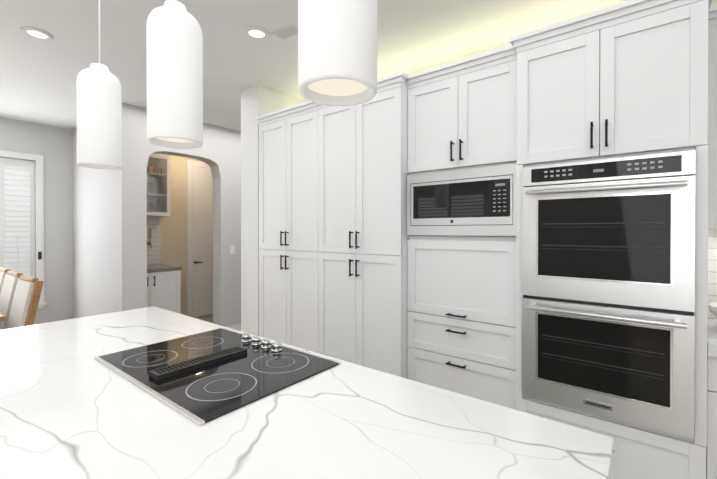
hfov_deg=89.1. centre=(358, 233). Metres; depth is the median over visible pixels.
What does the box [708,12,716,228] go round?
upper cabinet
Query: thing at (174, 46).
pendant light
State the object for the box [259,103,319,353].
tall cabinet
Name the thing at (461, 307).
tall cabinet
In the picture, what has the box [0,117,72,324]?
wall
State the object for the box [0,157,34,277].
window shutters
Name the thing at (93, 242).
column
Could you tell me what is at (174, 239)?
wall
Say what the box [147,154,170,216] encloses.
wall cabinet
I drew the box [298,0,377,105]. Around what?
pendant light
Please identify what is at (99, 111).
pendant light
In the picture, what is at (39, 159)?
window
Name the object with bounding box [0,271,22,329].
dining chair
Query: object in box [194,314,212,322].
floor
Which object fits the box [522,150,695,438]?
double wall oven
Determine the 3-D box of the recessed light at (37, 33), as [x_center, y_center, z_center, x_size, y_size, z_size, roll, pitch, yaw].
[-2.253,-1.395,2.553,0.176,0.010,0.176,0,0,38]
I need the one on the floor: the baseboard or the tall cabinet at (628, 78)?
the tall cabinet at (628, 78)
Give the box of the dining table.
[0,313,5,320]
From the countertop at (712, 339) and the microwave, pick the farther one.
the microwave
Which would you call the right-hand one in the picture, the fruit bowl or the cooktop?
the fruit bowl
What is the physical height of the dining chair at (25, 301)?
1.022 m
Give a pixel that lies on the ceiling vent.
(287, 31)
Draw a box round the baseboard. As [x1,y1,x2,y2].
[228,324,240,330]
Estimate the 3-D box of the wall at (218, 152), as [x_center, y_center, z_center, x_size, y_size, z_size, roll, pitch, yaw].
[-1.574,-0.026,5.334,0.200,2.780,3.430,0,0,38]
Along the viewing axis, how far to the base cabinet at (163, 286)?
5.00 m
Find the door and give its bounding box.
[187,160,212,316]
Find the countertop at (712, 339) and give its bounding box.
[707,318,716,357]
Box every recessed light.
[20,27,53,40]
[243,26,269,39]
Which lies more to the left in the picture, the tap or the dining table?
the dining table
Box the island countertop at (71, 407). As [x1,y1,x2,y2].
[0,306,612,478]
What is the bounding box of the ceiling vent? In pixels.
[272,24,297,39]
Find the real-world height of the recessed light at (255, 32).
0.010 m
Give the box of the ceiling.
[0,0,627,131]
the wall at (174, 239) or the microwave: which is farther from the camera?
the wall at (174, 239)
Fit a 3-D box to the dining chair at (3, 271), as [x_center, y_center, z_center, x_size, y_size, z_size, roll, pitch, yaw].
[-3.726,0.863,3.478,0.430,1.022,0.568,0,0,34]
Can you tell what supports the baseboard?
attached to the wall at (218, 152)
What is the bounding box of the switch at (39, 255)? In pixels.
[38,252,41,259]
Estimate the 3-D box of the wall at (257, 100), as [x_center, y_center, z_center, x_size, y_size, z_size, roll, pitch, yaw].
[-0.197,-0.022,4.651,0.272,2.780,2.815,0,0,38]
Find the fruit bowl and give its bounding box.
[708,302,716,316]
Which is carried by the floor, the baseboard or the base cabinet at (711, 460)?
the base cabinet at (711, 460)
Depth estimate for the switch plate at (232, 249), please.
4.97 m
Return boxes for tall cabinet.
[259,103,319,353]
[320,79,408,378]
[406,44,516,409]
[510,0,712,478]
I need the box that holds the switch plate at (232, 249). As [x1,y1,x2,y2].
[230,245,234,253]
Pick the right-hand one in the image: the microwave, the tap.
the microwave
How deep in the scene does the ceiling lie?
2.67 m
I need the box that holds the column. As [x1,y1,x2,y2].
[72,127,114,318]
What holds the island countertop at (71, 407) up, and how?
on the kitchen island
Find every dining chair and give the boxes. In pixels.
[0,267,10,293]
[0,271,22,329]
[6,275,43,328]
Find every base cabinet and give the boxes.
[147,217,181,313]
[706,355,716,478]
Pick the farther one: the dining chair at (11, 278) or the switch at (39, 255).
the switch at (39, 255)
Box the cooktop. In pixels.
[94,328,340,425]
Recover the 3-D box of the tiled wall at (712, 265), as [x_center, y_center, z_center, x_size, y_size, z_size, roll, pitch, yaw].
[2.734,0.215,1.378,2.170,0.509,0.008,0,0,38]
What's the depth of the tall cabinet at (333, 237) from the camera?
2.69 m
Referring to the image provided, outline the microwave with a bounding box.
[407,163,516,235]
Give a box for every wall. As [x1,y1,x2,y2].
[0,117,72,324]
[115,103,240,326]
[147,155,209,317]
[241,85,302,335]
[406,0,716,318]
[708,229,716,318]
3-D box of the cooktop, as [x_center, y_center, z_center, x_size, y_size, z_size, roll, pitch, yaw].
[-0.527,0.452,1.338,0.761,0.037,0.530,0,0,38]
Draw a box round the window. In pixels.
[0,150,46,308]
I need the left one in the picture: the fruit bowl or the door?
the door
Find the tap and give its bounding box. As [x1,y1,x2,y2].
[147,228,151,247]
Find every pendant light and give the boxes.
[76,0,121,169]
[146,0,202,148]
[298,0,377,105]
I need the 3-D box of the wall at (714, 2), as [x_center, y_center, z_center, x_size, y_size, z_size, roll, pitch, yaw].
[1.514,-0.010,2.432,5.700,2.780,0.150,0,0,38]

